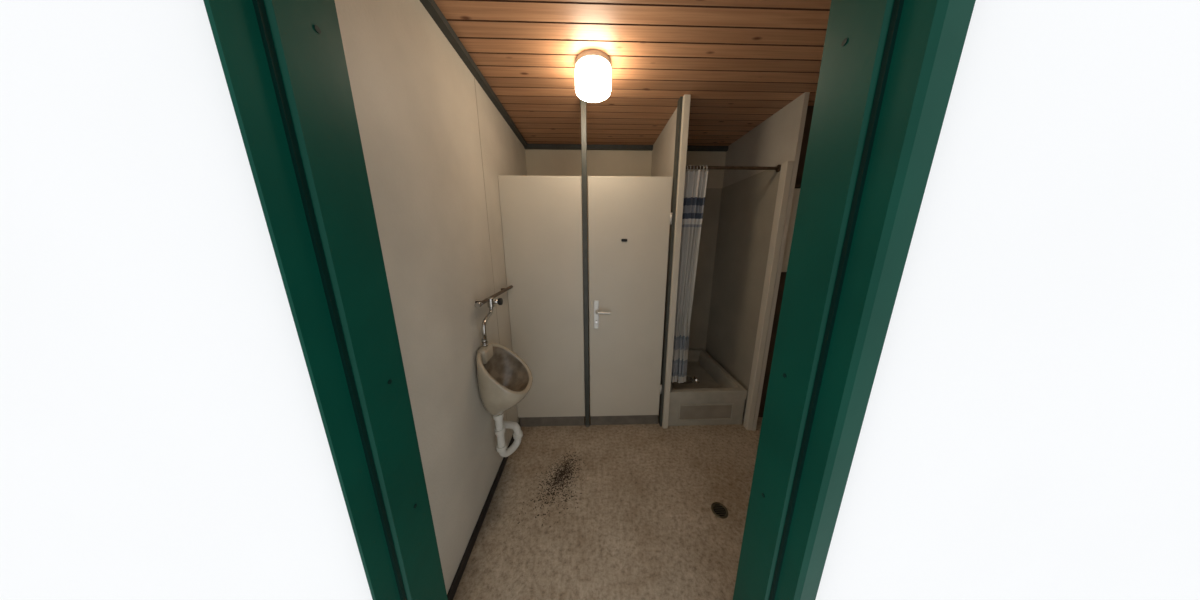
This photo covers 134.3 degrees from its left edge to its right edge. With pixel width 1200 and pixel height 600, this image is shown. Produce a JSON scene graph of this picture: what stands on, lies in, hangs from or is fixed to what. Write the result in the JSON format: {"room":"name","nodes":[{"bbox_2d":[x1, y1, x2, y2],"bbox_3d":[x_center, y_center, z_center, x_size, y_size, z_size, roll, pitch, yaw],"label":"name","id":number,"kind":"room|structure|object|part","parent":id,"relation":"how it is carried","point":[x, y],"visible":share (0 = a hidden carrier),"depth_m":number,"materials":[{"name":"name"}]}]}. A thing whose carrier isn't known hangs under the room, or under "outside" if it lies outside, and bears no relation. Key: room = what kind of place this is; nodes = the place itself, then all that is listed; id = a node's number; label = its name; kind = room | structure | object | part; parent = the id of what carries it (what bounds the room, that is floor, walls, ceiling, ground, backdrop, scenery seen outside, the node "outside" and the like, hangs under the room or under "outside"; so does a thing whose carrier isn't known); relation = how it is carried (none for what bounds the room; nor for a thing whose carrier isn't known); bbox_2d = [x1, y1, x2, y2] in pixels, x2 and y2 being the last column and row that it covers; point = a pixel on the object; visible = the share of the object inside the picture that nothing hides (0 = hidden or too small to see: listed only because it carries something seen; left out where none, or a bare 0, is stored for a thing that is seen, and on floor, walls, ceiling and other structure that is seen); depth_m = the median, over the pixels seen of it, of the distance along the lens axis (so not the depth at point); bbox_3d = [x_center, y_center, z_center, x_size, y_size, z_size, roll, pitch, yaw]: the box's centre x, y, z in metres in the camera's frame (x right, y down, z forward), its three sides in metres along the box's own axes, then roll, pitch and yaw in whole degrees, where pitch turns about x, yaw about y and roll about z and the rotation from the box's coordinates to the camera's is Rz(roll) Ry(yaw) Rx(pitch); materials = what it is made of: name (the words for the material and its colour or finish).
{"room":"public restroom","nodes":[
{"label":"public restroom","id":0,"kind":"room"},
{"bbox_2d":[335,0,526,593],"bbox_3d":[-0.745,-0.054,1.663,0.100,2.473,2.190,0,13,-2],"label":"wall","id":1,"kind":"structure","parent":0,"point":[414,96],"depth_m":1.06,"materials":[{"name":"paint"}]},
{"bbox_2d":[420,0,527,146],"bbox_3d":[-0.676,-1.241,1.373,0.035,0.030,2.150,0,13,-2],"label":"trim","id":2,"kind":"structure","parent":1,"relation":"attached to","point":[431,7],"depth_m":1.26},
{"bbox_2d":[447,423,518,599],"bbox_3d":[-0.674,1.220,1.516,0.014,0.055,1.330,0,13,-2],"label":"baseboard","id":3,"kind":"structure","parent":1,"relation":"attached to","point":[451,593],"depth_m":1.34,"materials":[{"name":"black rubber"}]},
{"bbox_2d":[474,77,508,439],"bbox_3d":[-0.694,-0.069,1.663,0.002,2.383,0.004,0,13,-2],"label":"trim","id":4,"kind":"structure","parent":1,"relation":"attached to","point":[474,77],"depth_m":1.55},
{"bbox_2d":[476,343,532,415],"bbox_3d":[-0.547,0.459,1.489,0.276,0.437,0.356,0,13,-2],"label":"urinal","id":5,"kind":"object","parent":1,"relation":"attached to","point":[504,378],"visible":1,"depth_m":1.46,"materials":[{"name":"ceramic"}]},
{"bbox_2d":[474,285,512,343],"bbox_3d":[-0.635,0.072,1.636,0.114,0.248,0.603,0,13,-2],"label":"valve","id":6,"kind":"object","parent":5,"relation":"attached to","point":[490,301],"visible":1,"depth_m":1.46,"materials":[{"name":"silver metal"}]},
{"bbox_3d":[-0.582,0.009,1.477,0.018,0.042,0.042,0,13,-2],"label":"push knob","id":7,"kind":"part","parent":6,"relation":"part of","materials":[{"name":"black rubber"}]},
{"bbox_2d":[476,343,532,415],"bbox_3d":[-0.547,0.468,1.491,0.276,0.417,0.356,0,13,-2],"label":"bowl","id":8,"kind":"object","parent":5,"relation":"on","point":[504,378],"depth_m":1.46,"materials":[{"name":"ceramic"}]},
{"bbox_2d":[493,412,522,456],"bbox_3d":[-0.606,0.829,1.646,0.169,0.364,0.207,0,13,-2],"label":"trap","id":9,"kind":"object","parent":5,"relation":"attached to","point":[500,424],"depth_m":1.59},
{"bbox_2d":[0,0,1199,599],"bbox_3d":[-0.015,-0.202,0.456,8.400,3.900,0.139,0,13,-2],"label":"wall","id":10,"kind":"structure","parent":0,"point":[1030,429],"depth_m":0.45,"materials":[{"name":"white paint"}]},
{"bbox_2d":[314,25,320,33],"bbox_3d":[-0.470,-0.450,0.421,0.002,0.010,0.010,0,13,-2],"label":"screw","id":11,"kind":"object","parent":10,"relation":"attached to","point":[316,27],"visible":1,"depth_m":0.42,"materials":[{"name":"green paint"}]},
{"bbox_2d":[203,0,447,599],"bbox_3d":[-0.515,0.383,0.569,0.090,2.110,0.174,0,13,-2],"label":"door frame","id":12,"kind":"structure","parent":10,"relation":"attached to","point":[312,64],"depth_m":0.46,"materials":[{"name":"green paint"}]},
{"bbox_2d":[252,0,406,599],"bbox_3d":[-0.478,0.414,0.544,0.007,2.060,0.008,0,13,-2],"label":"strip","id":13,"kind":"object","parent":10,"relation":"attached to","point":[259,7],"visible":1,"depth_m":0.43,"materials":[{"name":"green paint"}]},
{"bbox_2d":[769,0,903,599],"bbox_3d":[0.445,0.408,0.572,0.007,2.060,0.008,0,13,-2],"label":"strip","id":14,"kind":"object","parent":10,"relation":"attached to","point":[898,4],"visible":1,"depth_m":0.46,"materials":[{"name":"green paint"}]},
{"bbox_2d":[841,38,847,45],"bbox_3d":[0.433,-0.457,0.448,0.002,0.010,0.010,0,13,-2],"label":"screw","id":15,"kind":"object","parent":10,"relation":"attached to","point":[845,40],"visible":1,"depth_m":0.45,"materials":[{"name":"green paint"}]},
{"bbox_2d":[733,0,975,599],"bbox_3d":[0.480,0.376,0.599,0.090,2.110,0.174,0,13,-2],"label":"door frame","id":16,"kind":"structure","parent":10,"relation":"attached to","point":[931,34],"depth_m":0.47,"materials":[{"name":"green paint"}]},
{"bbox_2d":[453,375,762,599],"bbox_3d":[0.603,1.185,1.969,2.794,0.080,2.430,0,13,-2],"label":"floor","id":17,"kind":"structure","parent":0,"point":[643,526],"depth_m":1.46,"materials":[{"name":"plastic"}]},
{"bbox_2d":[498,175,584,417],"bbox_3d":[-0.415,0.070,1.968,0.571,1.905,0.030,0,13,-2],"label":"partition panel","id":18,"kind":"object","parent":17,"relation":"on","point":[541,216],"visible":0.99,"depth_m":1.91,"materials":[{"name":"white laminate"}]},
{"bbox_2d":[588,176,672,415],"bbox_3d":[0.211,0.066,1.985,0.592,1.905,0.034,0,13,-2],"label":"door leaf","id":19,"kind":"structure","parent":18,"relation":"attached to","point":[628,279],"depth_m":1.93,"materials":[{"name":"beige laminate"}]},
{"bbox_2d":[594,300,598,328],"bbox_3d":[-0.028,0.114,1.967,0.040,0.230,0.008,0,13,-2],"label":"plate","id":20,"kind":"object","parent":19,"relation":"attached to","point":[596,302],"visible":1,"depth_m":1.96,"materials":[{"name":"metal"}]},
{"bbox_2d":[595,310,609,314],"bbox_3d":[0.021,0.096,1.936,0.113,0.024,0.052,0,13,-2],"label":"lever","id":21,"kind":"object","parent":20,"relation":"attached to","point":[596,311],"visible":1,"depth_m":1.91,"materials":[{"name":"metal"}]},
{"bbox_2d":[518,451,585,532],"bbox_3d":[-0.302,1.214,1.660,0.417,0.002,0.599,0,13,-2],"label":"debris","id":22,"kind":"object","parent":17,"relation":"on","point":[561,473],"visible":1,"depth_m":1.70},
{"bbox_2d":[520,416,583,426],"bbox_3d":[-0.412,1.046,2.194,0.550,0.092,0.023,0,13,-2],"label":"plinth","id":23,"kind":"object","parent":17,"relation":"on","point":[571,420],"visible":0.86,"depth_m":2.18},
{"bbox_2d":[580,99,590,426],"bbox_3d":[-0.109,-0.116,1.932,0.052,2.473,0.057,0,13,-2],"label":"post","id":24,"kind":"object","parent":17,"relation":"on","point":[583,103],"depth_m":1.85,"materials":[{"name":"grey metal"}]},
{"bbox_2d":[591,415,657,424],"bbox_3d":[0.212,1.041,2.212,0.587,0.092,0.023,0,13,-2],"label":"plinth","id":25,"kind":"object","parent":17,"relation":"on","point":[632,419],"visible":0.79,"depth_m":2.20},
{"bbox_2d":[659,96,682,426],"bbox_3d":[0.530,-0.117,1.940,0.021,2.473,0.060,0,13,-2],"label":"post","id":26,"kind":"object","parent":17,"relation":"on","point":[680,101],"visible":1,"depth_m":1.86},
{"bbox_2d":[668,349,746,425],"bbox_3d":[0.898,0.833,2.580,0.659,0.335,0.870,0,13,-2],"label":"shower tray","id":27,"kind":"object","parent":17,"relation":"on","point":[718,399],"visible":0.78,"depth_m":2.18,"materials":[{"name":"ceramic"}]},
{"bbox_2d":[677,376,699,383],"bbox_3d":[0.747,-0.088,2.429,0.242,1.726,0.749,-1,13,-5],"label":"drain","id":28,"kind":"object","parent":27,"relation":"in","point":[694,377],"visible":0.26,"depth_m":2.27,"materials":[{"name":"silver metal"}]},
{"bbox_3d":[0.907,0.962,2.174,0.450,0.135,0.003,0,13,-2],"label":"skirt panel","id":29,"kind":"part","parent":27,"relation":"part of","materials":[{"name":"white plastic"}]},
{"bbox_3d":[0.907,0.962,2.170,0.470,0.155,0.010,0,13,-2],"label":"skirt panel frame","id":30,"kind":"part","parent":27,"relation":"part of","materials":[{"name":"ceramic"}]},
{"bbox_2d":[670,349,746,399],"bbox_3d":[0.898,0.733,2.557,0.659,0.130,0.870,0,13,-2],"label":"basin","id":31,"kind":"object","parent":27,"relation":"in","point":[716,383],"depth_m":2.41,"materials":[{"name":"ceramic"}]},
{"bbox_2d":[689,164,780,390],"bbox_3d":[0.914,-0.170,2.356,0.718,1.790,0.887,0,13,-2],"label":"shower wall","id":32,"kind":"structure","parent":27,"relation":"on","point":[737,222],"depth_m":2.38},
{"bbox_2d":[671,165,707,382],"bbox_3d":[0.682,-0.128,1.979,0.173,1.687,0.082,0,13,-2],"label":"shower curtain","id":33,"kind":"object","parent":32,"relation":"attached to","point":[695,181],"visible":0.95,"depth_m":1.92,"materials":[{"name":"fabric"}]},
{"bbox_2d":[711,502,727,518],"bbox_3d":[0.711,1.249,1.504,0.094,0.004,0.094,0,13,-2],"label":"floor drain","id":34,"kind":"object","parent":17,"relation":"on","point":[717,508],"visible":1,"depth_m":1.50,"materials":[{"name":"black metal"}]},
{"bbox_2d":[525,149,725,375],"bbox_3d":[0.567,-0.319,2.819,2.794,2.473,0.100,0,13,-2],"label":"wall","id":35,"kind":"structure","parent":0,"point":[539,162],"depth_m":2.52,"materials":[{"name":"paint"}]},
{"bbox_2d":[524,144,728,151],"bbox_3d":[0.569,-1.490,2.481,2.594,0.038,0.035,0,13,-2],"label":"trim","id":36,"kind":"structure","parent":35,"relation":"attached to","point":[530,146],"depth_m":2.45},
{"bbox_2d":[434,0,830,145],"bbox_3d":[0.600,-1.324,1.466,2.794,0.090,2.290,0,13,-2],"label":"ceiling","id":37,"kind":"structure","parent":0,"point":[739,62],"depth_m":1.29,"materials":[{"name":"brown wood"}]},
{"bbox_2d":[575,50,610,101],"bbox_3d":[-0.036,-1.173,1.342,0.190,0.149,0.190,0,13,-2],"label":"ceiling lamp","id":38,"kind":"object","parent":37,"relation":"attached to","point":[593,67],"depth_m":1.28,"materials":[{"name":"white glass"}]},
{"bbox_2d":[651,108,676,415],"bbox_3d":[0.541,-0.210,2.345,0.025,2.473,0.870,0,13,-2],"label":"wall","id":39,"kind":"structure","parent":0,"point":[663,151],"depth_m":2.05,"materials":[{"name":"paint"}]},
{"bbox_2d":[662,94,690,427],"bbox_3d":[0.558,-0.109,1.904,0.044,2.473,0.034,0,13,-2],"label":"trim","id":40,"kind":"structure","parent":39,"relation":"attached to","point":[686,98],"depth_m":1.83,"materials":[{"name":"beige laminate"}]},
{"bbox_2d":[723,92,809,430],"bbox_3d":[1.290,-0.206,2.328,0.030,2.473,0.950,0,13,-2],"label":"wall","id":41,"kind":"structure","parent":0,"point":[777,140],"depth_m":1.89,"materials":[{"name":"paint"}]},
{"bbox_2d":[686,165,780,171],"bbox_3d":[0.925,-0.932,1.786,0.692,0.048,0.048,0,13,-2],"label":"rail","id":42,"kind":"object","parent":41,"relation":"attached to","point":[778,168],"depth_m":1.78,"materials":[{"name":"grey metal"}]},
{"bbox_2d":[743,161,793,429],"bbox_3d":[1.265,0.085,1.938,0.044,2.080,0.060,0,13,-2],"label":"jamb","id":43,"kind":"object","parent":41,"relation":"attached to","point":[786,167],"visible":1,"depth_m":1.88,"materials":[{"name":"beige laminate"}]},
{"bbox_2d":[758,106,813,416],"bbox_3d":[1.601,-0.143,2.050,0.574,2.473,0.040,0,13,-2],"label":"wall niche","id":44,"kind":"object","parent":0,"point":[809,113],"depth_m":2.05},
{"bbox_2d":[781,183,800,271],"bbox_3d":[1.580,-0.527,1.899,0.500,0.630,0.079,0,13,-2],"label":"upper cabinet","id":45,"kind":"object","parent":44,"relation":"attached to","point":[797,185],"visible":0.02,"depth_m":1.87,"materials":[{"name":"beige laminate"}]}
]}

